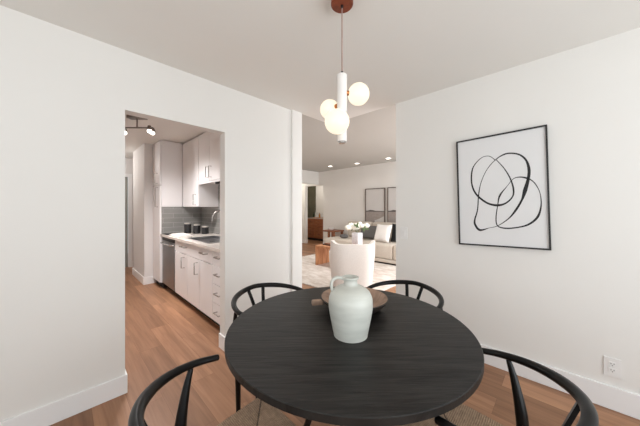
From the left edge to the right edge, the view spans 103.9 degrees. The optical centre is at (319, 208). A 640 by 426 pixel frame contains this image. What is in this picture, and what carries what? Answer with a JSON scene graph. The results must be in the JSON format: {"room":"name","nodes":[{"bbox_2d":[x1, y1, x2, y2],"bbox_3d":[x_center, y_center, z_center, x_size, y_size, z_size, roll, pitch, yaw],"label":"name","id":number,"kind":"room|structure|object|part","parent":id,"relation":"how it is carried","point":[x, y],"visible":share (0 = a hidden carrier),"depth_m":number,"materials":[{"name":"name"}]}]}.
{"room":"dining room","nodes":[
{"label":"dining room","id":0,"kind":"room"},
{"bbox_2d":[125,158,132,260],"bbox_3d":[-4.749,0.090,5.229,0.100,2.440,3.075,0,0,44],"label":"wall","id":1,"kind":"structure","parent":0,"point":[128,162],"depth_m":5.66,"materials":[{"name":"paint"}]},
{"bbox_2d":[125,177,127,266],"bbox_3d":[-4.597,0.297,5.335,0.090,2.015,0.810,0,0,44],"label":"door","id":2,"kind":"structure","parent":1,"relation":"in","point":[126,178],"depth_m":5.61,"materials":[{"name":"silver metal"}]},
{"bbox_2d":[125,174,131,266],"bbox_3d":[-4.577,0.265,5.316,0.025,2.090,0.960,0,0,44],"label":"trim","id":3,"kind":"structure","parent":1,"relation":"attached to","point":[129,176],"depth_m":5.62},
{"bbox_2d":[0,5,290,421],"bbox_3d":[-1.583,0.090,1.661,0.105,2.440,3.775,0,0,44],"label":"wall","id":4,"kind":"structure","parent":0,"point":[66,95],"depth_m":1.64,"materials":[{"name":"white paint"}]},
{"bbox_2d":[0,333,224,425],"bbox_3d":[-1.566,1.245,1.652,0.141,0.130,3.785,0,0,44],"label":"baseboard","id":5,"kind":"structure","parent":4,"relation":"attached to","point":[56,411],"depth_m":1.59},
{"bbox_2d":[291,110,301,290],"bbox_3d":[-0.272,0.090,2.918,0.022,2.440,0.145,0,0,44],"label":"trim","id":6,"kind":"structure","parent":4,"relation":"attached to","point":[296,117],"depth_m":2.90,"materials":[{"name":"white paint"}]},
{"bbox_2d":[133,143,182,282],"bbox_3d":[-3.111,0.090,4.941,0.990,2.440,0.775,0,0,44],"label":"wall","id":7,"kind":"structure","parent":0,"point":[143,186],"depth_m":4.40,"materials":[{"name":"paint"}]},
{"bbox_2d":[132,261,153,284],"bbox_3d":[-3.638,1.245,5.186,0.808,0.130,2.092,0,0,-21],"label":"baseboard","id":8,"kind":"structure","parent":7,"relation":"attached to","point":[144,280],"depth_m":4.40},
{"bbox_2d":[302,170,317,184],"bbox_3d":[-1.640,0.000,7.436,0.120,2.620,4.425,0,0,44],"label":"wall","id":9,"kind":"structure","parent":0,"point":[308,177],"depth_m":8.66,"materials":[{"name":"white paint"}]},
{"bbox_2d":[309,185,322,217],"bbox_3d":[0.061,0.000,10.821,3.200,2.620,0.100,0,0,44],"label":"wall","id":10,"kind":"structure","parent":0,"point":[319,189],"depth_m":10.83,"materials":[{"name":"white paint"}]},
{"bbox_2d":[308,186,315,217],"bbox_3d":[-0.482,0.160,11.259,0.810,2.300,0.030,0,0,44],"label":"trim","id":11,"kind":"structure","parent":10,"relation":"attached to","point":[311,190],"depth_m":11.13,"materials":[{"name":"green"}]},
{"bbox_2d":[0,0,639,158],"bbox_3d":[-1.545,-1.280,1.998,9.200,0.300,4.510,0,0,44],"label":"ceiling","id":12,"kind":"structure","parent":0,"point":[283,53],"depth_m":1.65,"materials":[{"name":"paint"}]},
{"bbox_2d":[125,115,154,134],"bbox_3d":[-2.235,-1.020,3.058,0.419,0.218,0.140,0,0,0],"label":"track light","id":13,"kind":"object","parent":12,"relation":"attached to","point":[151,130],"visible":0.62,"depth_m":3.04,"materials":[{"name":"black metal"}]},
{"bbox_2d":[320,0,368,143],"bbox_3d":[0.098,-0.737,1.331,0.258,0.786,0.278,0,0,44],"label":"pendant lamp","id":14,"kind":"object","parent":12,"relation":"hanging from","point":[335,114],"visible":1,"depth_m":1.30,"materials":[{"name":"white glass"}]},
{"bbox_3d":[0.054,-0.552,1.395,0.106,0.106,0.106,0,0,44],"label":"globe","id":15,"kind":"part","parent":14,"relation":"part of"},
{"bbox_3d":[0.084,-0.429,1.235,0.121,0.121,0.121,0,0,44],"label":"globe","id":16,"kind":"part","parent":14,"relation":"part of"},
{"bbox_3d":[0.116,-0.528,1.320,0.052,0.353,0.052,0,0,44],"label":"rod","id":17,"kind":"part","parent":14,"relation":"part of","materials":[{"name":"white ceramic"}]},
{"bbox_3d":[0.116,-0.896,1.320,0.006,0.355,0.006,0,0,44],"label":"cord","id":18,"kind":"part","parent":14,"relation":"part of","materials":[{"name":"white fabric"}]},
{"bbox_3d":[0.206,-0.612,1.340,0.115,0.115,0.115,0,0,44],"label":"globe","id":19,"kind":"part","parent":14,"relation":"part of"},
{"bbox_2d":[50,240,639,425],"bbox_3d":[-0.350,1.360,4.804,11.200,0.100,10.000,0,0,44],"label":"floor","id":20,"kind":"structure","parent":0,"point":[164,332],"depth_m":1.90,"materials":[{"name":"brown wood"}]},
{"bbox_2d":[153,141,167,287],"bbox_3d":[-2.669,0.093,4.339,0.447,2.431,0.379,0,0,44],"label":"pantry cabinet","id":21,"kind":"object","parent":20,"relation":"on","point":[157,209],"visible":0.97,"depth_m":4.18,"materials":[{"name":"white laminate"}]},
{"bbox_3d":[-2.762,0.415,4.244,0.439,1.582,0.020,0,0,44],"label":"door","id":22,"kind":"part","parent":21,"relation":"part of","materials":[{"name":"white laminate"}]},
{"bbox_3d":[-2.762,-0.752,4.244,0.439,0.717,0.020,0,0,44],"label":"door","id":23,"kind":"part","parent":21,"relation":"part of","materials":[{"name":"white laminate"}]},
{"bbox_2d":[160,237,180,296],"bbox_3d":[-2.148,0.878,4.067,0.630,0.861,0.654,0,0,44],"label":"dishwasher","id":24,"kind":"object","parent":20,"relation":"on","point":[168,245],"visible":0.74,"depth_m":3.84,"materials":[{"name":"silver metal"}]},
{"bbox_3d":[-2.335,0.855,3.878,0.625,0.690,0.035,0,0,44],"label":"door","id":25,"kind":"part","parent":24,"relation":"part of","materials":[{"name":"silver metal"}]},
{"bbox_3d":[-2.335,0.479,3.878,0.625,0.052,0.035,0,0,44],"label":"control panel","id":26,"kind":"part","parent":24,"relation":"part of","materials":[{"name":"black metal"}]},
{"bbox_2d":[175,240,206,316],"bbox_3d":[-1.573,0.878,3.510,0.950,0.861,0.651,0,0,44],"label":"base cabinet","id":27,"kind":"object","parent":20,"relation":"on","point":[187,257],"visible":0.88,"depth_m":3.25,"materials":[{"name":"white laminate"}]},
{"bbox_3d":[-1.919,0.910,3.470,0.502,0.592,0.020,0,0,44],"label":"door","id":28,"kind":"part","parent":27,"relation":"part of","materials":[{"name":"white laminate"}]},
{"bbox_3d":[-1.761,0.529,3.317,0.942,0.154,0.020,0,0,44],"label":"drawer","id":29,"kind":"part","parent":27,"relation":"part of","materials":[{"name":"white laminate"}]},
{"bbox_2d":[160,231,219,252],"bbox_3d":[-1.537,0.429,3.488,2.328,0.038,0.638,0,0,44],"label":"countertop","id":30,"kind":"structure","parent":27,"relation":"on","point":[215,247],"depth_m":3.23,"materials":[{"name":"stone"}]},
{"bbox_2d":[170,233,192,236],"bbox_3d":[-2.107,0.396,3.800,0.400,0.027,0.210,0,0,44],"label":"folded towel","id":31,"kind":"object","parent":30,"relation":"on","point":[172,234],"visible":1,"depth_m":3.71,"materials":[{"name":"white fabric"}]},
{"bbox_2d":[184,223,190,232],"bbox_3d":[-2.208,0.323,4.184,0.108,0.174,0.108,0,0,44],"label":"canister","id":32,"kind":"object","parent":30,"relation":"on","point":[187,226],"visible":0.88,"depth_m":4.14,"materials":[{"name":"black ceramic"}]},
{"bbox_2d":[193,224,200,233],"bbox_3d":[-2.031,0.333,4.137,0.108,0.154,0.108,0,0,44],"label":"canister","id":33,"kind":"object","parent":30,"relation":"on","point":[196,228],"visible":1,"depth_m":4.09,"materials":[{"name":"black ceramic"}]},
{"bbox_2d":[188,236,219,242],"bbox_3d":[-1.447,0.426,3.374,0.780,0.040,0.420,0,0,44],"label":"sink","id":34,"kind":"object","parent":30,"relation":"in","point":[206,239],"visible":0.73,"depth_m":3.59,"materials":[{"name":"silver metal"}]},
{"bbox_2d":[202,226,208,233],"bbox_3d":[-1.867,0.345,4.076,0.108,0.128,0.108,0,0,44],"label":"canister","id":35,"kind":"object","parent":30,"relation":"on","point":[205,229],"visible":0.95,"depth_m":4.03,"materials":[{"name":"black ceramic"}]},
{"bbox_3d":[-1.578,0.910,3.139,0.432,0.592,0.020,0,0,44],"label":"door","id":36,"kind":"part","parent":27,"relation":"part of","materials":[{"name":"white laminate"}]},
{"bbox_2d":[198,247,219,325],"bbox_3d":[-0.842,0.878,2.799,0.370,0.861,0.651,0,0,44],"label":"base cabinet","id":37,"kind":"object","parent":20,"relation":"on","point":[216,255],"visible":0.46,"depth_m":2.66,"materials":[{"name":"white laminate"}]},
{"bbox_3d":[-1.030,1.110,2.606,0.362,0.192,0.020,0,0,44],"label":"drawer","id":38,"kind":"part","parent":37,"relation":"part of","materials":[{"name":"white laminate"}]},
{"bbox_3d":[-1.030,0.910,2.606,0.362,0.192,0.020,0,0,44],"label":"drawer","id":39,"kind":"part","parent":37,"relation":"part of","materials":[{"name":"white laminate"}]},
{"bbox_3d":[-1.030,0.710,2.606,0.362,0.192,0.020,0,0,44],"label":"drawer","id":40,"kind":"part","parent":37,"relation":"part of","materials":[{"name":"white laminate"}]},
{"bbox_3d":[-1.030,0.529,2.606,0.362,0.154,0.020,0,0,44],"label":"drawer","id":41,"kind":"part","parent":37,"relation":"part of","materials":[{"name":"white laminate"}]},
{"bbox_2d":[128,354,295,425],"bbox_3d":[-0.283,0.923,0.807,0.542,0.756,0.532,0,0,44],"label":"dining chair","id":42,"kind":"object","parent":20,"relation":"on","point":[257,412],"visible":0.94,"depth_m":0.94,"materials":[{"name":"black wood"}]},
{"bbox_3d":[-0.352,0.582,0.736,0.542,0.074,0.333,0,0,44],"label":"rail","id":43,"kind":"part","parent":42,"relation":"part of","materials":[{"name":"black wood"}]},
{"bbox_3d":[-0.505,0.952,0.914,0.044,0.696,0.098,0,0,0],"label":"leg","id":44,"kind":"part","parent":42,"relation":"part of","materials":[{"name":"black wood"}]},
{"bbox_3d":[-0.233,0.864,0.857,0.466,0.041,0.390,0,0,44],"label":"seat","id":45,"kind":"part","parent":42,"relation":"part of","materials":[{"name":"wicker"}]},
{"bbox_2d":[231,282,301,411],"bbox_3d":[-0.293,0.923,1.636,0.532,0.756,0.542,0,0,44],"label":"dining chair","id":46,"kind":"object","parent":20,"relation":"on","point":[262,286],"visible":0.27,"depth_m":1.73,"materials":[{"name":"black wood"}]},
{"bbox_3d":[-0.512,0.952,1.522,0.044,0.696,0.098,0,0,-1],"label":"leg","id":47,"kind":"part","parent":46,"relation":"part of","materials":[{"name":"black wood"}]},
{"bbox_3d":[-0.365,0.582,1.705,0.333,0.074,0.542,0,0,44],"label":"rail","id":48,"kind":"part","parent":46,"relation":"part of","materials":[{"name":"black wood"}]},
{"bbox_2d":[308,218,322,240],"bbox_3d":[-0.076,0.847,10.479,1.020,0.924,0.501,0,0,44],"label":"bar cabinet","id":49,"kind":"object","parent":20,"relation":"on","point":[315,225],"visible":0.73,"depth_m":10.27,"materials":[{"name":"wood"}]},
{"bbox_3d":[-0.403,1.040,10.494,0.470,0.260,0.016,0,0,44],"label":"drawer","id":50,"kind":"part","parent":49,"relation":"part of","materials":[{"name":"brown wood"}]},
{"bbox_3d":[-0.403,0.770,10.494,0.470,0.240,0.016,0,0,44],"label":"drawer","id":51,"kind":"part","parent":49,"relation":"part of","materials":[{"name":"brown wood"}]},
{"bbox_3d":[-0.052,1.040,10.152,0.470,0.260,0.016,0,0,44],"label":"drawer","id":52,"kind":"part","parent":49,"relation":"part of","materials":[{"name":"brown wood"}]},
{"bbox_3d":[-0.052,0.770,10.152,0.470,0.240,0.016,0,0,44],"label":"drawer","id":53,"kind":"part","parent":49,"relation":"part of","materials":[{"name":"brown wood"}]},
{"bbox_3d":[-0.052,0.530,10.152,0.470,0.200,0.016,0,0,44],"label":"drawer","id":54,"kind":"part","parent":49,"relation":"part of","materials":[{"name":"brown wood"}]},
{"bbox_2d":[322,229,343,236],"bbox_3d":[0.418,0.998,8.032,0.500,0.625,0.500,0,0,44],"label":"side table","id":55,"kind":"object","parent":20,"relation":"on","point":[333,231],"visible":0.52,"depth_m":7.88,"materials":[{"name":"brown wood"}]},
{"bbox_2d":[302,254,395,290],"bbox_3d":[0.515,1.304,5.657,3.050,0.012,2.970,0,0,44],"label":"area rug","id":56,"kind":"object","parent":20,"relation":"on","point":[313,275],"visible":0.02,"depth_m":5.02,"materials":[{"name":"beige fabric"}]},
{"bbox_2d":[315,244,329,264],"bbox_3d":[0.489,1.070,5.523,1.240,0.455,0.440,0,0,44],"label":"coffee table","id":57,"kind":"object","parent":56,"relation":"on","point":[321,251],"visible":0.3,"depth_m":5.86,"materials":[{"name":"brown wood"}]},
{"bbox_2d":[352,232,362,243],"bbox_3d":[0.795,0.677,5.364,0.170,0.330,0.170,0,0,44],"label":"flower vase","id":58,"kind":"object","parent":57,"relation":"on","point":[357,238],"visible":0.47,"depth_m":5.31,"materials":[{"name":"white ceramic"}]},
{"bbox_2d":[345,222,369,232],"bbox_3d":[0.800,0.394,5.372,0.551,0.236,0.212,0,0,0],"label":"flower bouquet","id":59,"kind":"object","parent":58,"relation":"in","point":[351,226],"visible":1,"depth_m":5.32,"materials":[{"name":"white plant"}]},
{"bbox_2d":[329,240,374,286],"bbox_3d":[0.496,0.885,3.966,0.682,0.825,0.690,0,0,0],"label":"armchair","id":60,"kind":"object","parent":56,"relation":"on","point":[345,259],"visible":0.72,"depth_m":3.65,"materials":[{"name":"beige fabric"}]},
{"bbox_2d":[324,221,395,265],"bbox_3d":[1.552,0.834,6.581,2.950,0.927,1.120,0,0,44],"label":"sofa","id":61,"kind":"object","parent":56,"relation":"on","point":[385,253],"visible":0.2,"depth_m":6.03,"materials":[{"name":"beige fabric"}]},
{"bbox_2d":[324,236,369,249],"bbox_3d":[0.781,1.006,7.150,1.042,0.343,0.860,0,0,44],"label":"seat cushion","id":62,"kind":"object","parent":61,"relation":"on","point":[338,239],"depth_m":7.00,"materials":[{"name":"beige fabric"}]},
{"bbox_2d":[348,221,372,235],"bbox_3d":[1.188,0.602,7.354,0.842,0.463,0.200,0,0,44],"label":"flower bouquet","id":63,"kind":"object","parent":61,"relation":"on","point":[350,232],"depth_m":7.36,"materials":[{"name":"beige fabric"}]},
{"bbox_2d":[361,226,376,238],"bbox_3d":[1.362,0.635,6.794,0.660,0.360,0.174,0,0,44],"label":"throw pillow","id":64,"kind":"object","parent":61,"relation":"on","point":[370,233],"visible":0.58,"depth_m":6.72,"materials":[{"name":"grey fabric"}]},
{"bbox_2d":[363,239,395,259],"bbox_3d":[1.552,1.006,6.400,1.092,0.343,0.860,0,0,44],"label":"seat cushion","id":65,"kind":"object","parent":61,"relation":"on","point":[383,250],"depth_m":5.90,"materials":[{"name":"beige fabric"}]},
{"bbox_2d":[374,224,391,242],"bbox_3d":[1.568,0.610,6.259,0.214,0.429,0.480,0,0,-34],"label":"throw pillow","id":66,"kind":"object","parent":61,"relation":"on","point":[382,233],"visible":0.99,"depth_m":6.17,"materials":[{"name":"white fabric"}]},
{"bbox_2d":[372,222,395,239],"bbox_3d":[1.869,0.602,6.691,1.042,0.463,0.200,0,0,44],"label":"cushion","id":67,"kind":"object","parent":61,"relation":"on","point":[373,223],"depth_m":6.72,"materials":[{"name":"beige fabric"}]},
{"bbox_2d":[391,224,395,241],"bbox_3d":[1.979,0.600,6.166,0.461,0.447,0.182,0,0,39],"label":"throw pillow","id":68,"kind":"object","parent":61,"relation":"on","point":[393,237],"visible":0.26,"depth_m":6.22,"materials":[{"name":"black fabric"}]},
{"bbox_2d":[393,245,395,259],"bbox_3d":[2.232,1.006,5.738,0.792,0.343,0.860,0,0,44],"label":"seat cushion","id":69,"kind":"object","parent":61,"relation":"on","point":[394,246],"depth_m":5.67,"materials":[{"name":"beige fabric"}]},
{"bbox_2d":[224,287,483,425],"bbox_3d":[0.134,0.931,1.237,1.132,0.743,1.132,0,0,44],"label":"dining table","id":70,"kind":"object","parent":20,"relation":"on","point":[416,362],"visible":0.88,"depth_m":0.91,"materials":[{"name":"black wood"}]},
{"bbox_3d":[-0.047,0.946,1.234,0.201,0.714,0.039,0,0,-1],"label":"leg","id":71,"kind":"part","parent":70,"relation":"part of","materials":[{"name":"black wood"}]},
{"bbox_2d":[311,287,388,313],"bbox_3d":[0.188,0.527,1.415,0.382,0.066,0.395,0,0,44],"label":"wooden bowl","id":72,"kind":"object","parent":70,"relation":"on","point":[380,299],"visible":0.4,"depth_m":1.40,"materials":[{"name":"brown wood"}]},
{"bbox_2d":[329,274,372,342],"bbox_3d":[0.136,0.429,1.115,0.195,0.261,0.195,0,0,44],"label":"ceramic jug","id":73,"kind":"object","parent":70,"relation":"on","point":[350,302],"visible":1,"depth_m":1.04,"materials":[{"name":"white ceramic"}]},
{"bbox_3d":[0.079,0.335,1.115,0.071,0.074,0.019,0,0,0],"label":"handle","id":74,"kind":"part","parent":73,"relation":"part of","materials":[{"name":"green ceramic"}]},
{"bbox_2d":[367,280,443,309],"bbox_3d":[0.543,0.923,1.705,0.542,0.756,0.532,0,0,44],"label":"dining chair","id":75,"kind":"object","parent":20,"relation":"on","point":[435,292],"visible":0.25,"depth_m":1.87,"materials":[{"name":"black wood"}]},
{"bbox_2d":[400,348,598,425],"bbox_3d":[0.554,0.923,0.856,0.532,0.756,0.542,0,0,44],"label":"dining chair","id":76,"kind":"object","parent":20,"relation":"on","point":[462,415],"visible":0.73,"depth_m":0.95,"materials":[{"name":"black wood"}]},
{"bbox_3d":[0.504,0.864,0.905,0.390,0.041,0.466,0,0,44],"label":"seat","id":77,"kind":"part","parent":76,"relation":"part of","materials":[{"name":"wicker"}]},
{"bbox_3d":[0.773,0.952,0.969,0.044,0.696,0.098,0,0,-1],"label":"leg","id":78,"kind":"part","parent":76,"relation":"part of","materials":[{"name":"black wood"}]},
{"bbox_2d":[302,104,395,171],"bbox_3d":[0.320,-1.360,6.855,9.500,0.100,6.325,0,0,44],"label":"ceiling","id":79,"kind":"structure","parent":0,"point":[371,136],"depth_m":4.96,"materials":[{"name":"paint"}]},
{"bbox_2d":[302,161,395,241],"bbox_3d":[1.206,0.000,7.838,9.200,2.620,0.120,0,0,44],"label":"wall","id":80,"kind":"structure","parent":0,"point":[343,189],"depth_m":8.10,"materials":[{"name":"white paint"}]},
{"bbox_2d":[365,188,384,221],"bbox_3d":[1.609,-0.095,7.334,0.660,1.000,0.040,0,0,44],"label":"framed print","id":81,"kind":"object","parent":80,"relation":"attached to","point":[374,197],"visible":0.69,"depth_m":7.32},
{"bbox_2d":[387,187,395,222],"bbox_3d":[2.139,-0.095,6.818,0.660,1.000,0.040,0,0,44],"label":"framed print","id":82,"kind":"object","parent":80,"relation":"attached to","point":[391,191],"visible":0.24,"depth_m":6.97},
{"bbox_2d":[396,28,639,394],"bbox_3d":[2.001,0.090,1.625,3.198,2.440,0.100,0,0,44],"label":"wall","id":83,"kind":"structure","parent":0,"point":[569,306],"depth_m":1.84,"materials":[{"name":"white paint"}]},
{"bbox_2d":[456,124,550,249],"bbox_3d":[1.467,-0.150,2.055,0.610,0.924,0.028,-2,-1,44],"label":"framed drawing","id":84,"kind":"object","parent":83,"relation":"attached to","point":[503,192],"visible":1,"depth_m":2.02,"materials":[{"name":"paper"}]},
{"bbox_2d":[480,344,639,419],"bbox_3d":[1.954,1.235,1.659,3.112,0.150,0.116,0,0,44],"label":"baseboard","id":85,"kind":"structure","parent":83,"relation":"attached to","point":[622,401],"depth_m":1.69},
{"bbox_2d":[604,356,620,378],"bbox_3d":[1.910,1.036,1.637,0.076,0.120,0.009,0,0,44],"label":"wall outlet","id":86,"kind":"object","parent":83,"relation":"attached to","point":[612,366],"visible":1,"depth_m":1.63,"materials":[{"name":"white plastic"}]},
{"bbox_2d":[608,367,616,373],"bbox_3d":[1.908,1.056,1.635,0.034,0.028,0.003,0,0,44],"label":"socket","id":87,"kind":"object","parent":86,"relation":"attached to","point":[611,370],"depth_m":1.63,"materials":[{"name":"white plastic"}]},
{"bbox_2d":[608,361,616,367],"bbox_3d":[1.908,1.016,1.635,0.034,0.028,0.003,0,0,44],"label":"socket","id":88,"kind":"object","parent":86,"relation":"attached to","point":[611,364],"depth_m":1.63,"materials":[{"name":"white plastic"}]},
{"bbox_3d":[-1.750,0.090,4.307,3.825,2.440,0.215,0,0,44],"label":"wall","id":89,"kind":"structure","parent":0,"visible":0},
{"bbox_2d":[162,184,219,233],"bbox_3d":[-1.528,-0.140,3.501,2.352,1.100,0.630,0,0,44],"label":"wall","id":90,"kind":"structure","parent":89,"relation":"attached to","point":[173,218],"depth_m":4.25,"materials":[{"name":"grey tile"}]},
{"bbox_2d":[161,140,181,206],"bbox_3d":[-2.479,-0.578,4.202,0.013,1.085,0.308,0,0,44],"label":"upper cabinet","id":91,"kind":"object","parent":90,"relation":"attached to","point":[171,152],"visible":1,"depth_m":4.19,"materials":[{"name":"white laminate"}]},
{"bbox_2d":[183,135,217,206],"bbox_3d":[-2.013,-0.575,4.148,0.720,1.090,0.354,0,0,44],"label":"upper cabinet","id":92,"kind":"object","parent":90,"relation":"attached to","point":[194,194],"visible":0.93,"depth_m":3.97,"materials":[{"name":"white laminate"}]},
{"bbox_3d":[-2.097,-0.565,4.062,0.712,1.062,0.020,0,0,44],"label":"door","id":93,"kind":"part","parent":92,"relation":"part of","materials":[{"name":"white laminate"}]},
{"bbox_2d":[199,132,219,184],"bbox_3d":[-1.303,-0.743,3.458,1.250,0.755,0.354,0,0,44],"label":"upper cabinet","id":94,"kind":"object","parent":90,"relation":"attached to","point":[209,143],"visible":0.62,"depth_m":3.52,"materials":[{"name":"white laminate"}]},
{"bbox_3d":[-1.688,-0.745,3.664,0.402,0.702,0.020,0,0,44],"label":"door","id":95,"kind":"part","parent":94,"relation":"part of","materials":[{"name":"white laminate"}]},
{"bbox_3d":[-1.387,-0.376,3.372,1.250,0.022,0.020,0,0,44],"label":"light rail","id":96,"kind":"part","parent":94,"relation":"part of","materials":[{"name":"white laminate"}]},
{"bbox_3d":[-1.394,-0.745,3.379,0.402,0.702,0.020,0,0,44],"label":"door","id":97,"kind":"part","parent":94,"relation":"part of","materials":[{"name":"white laminate"}]}
]}

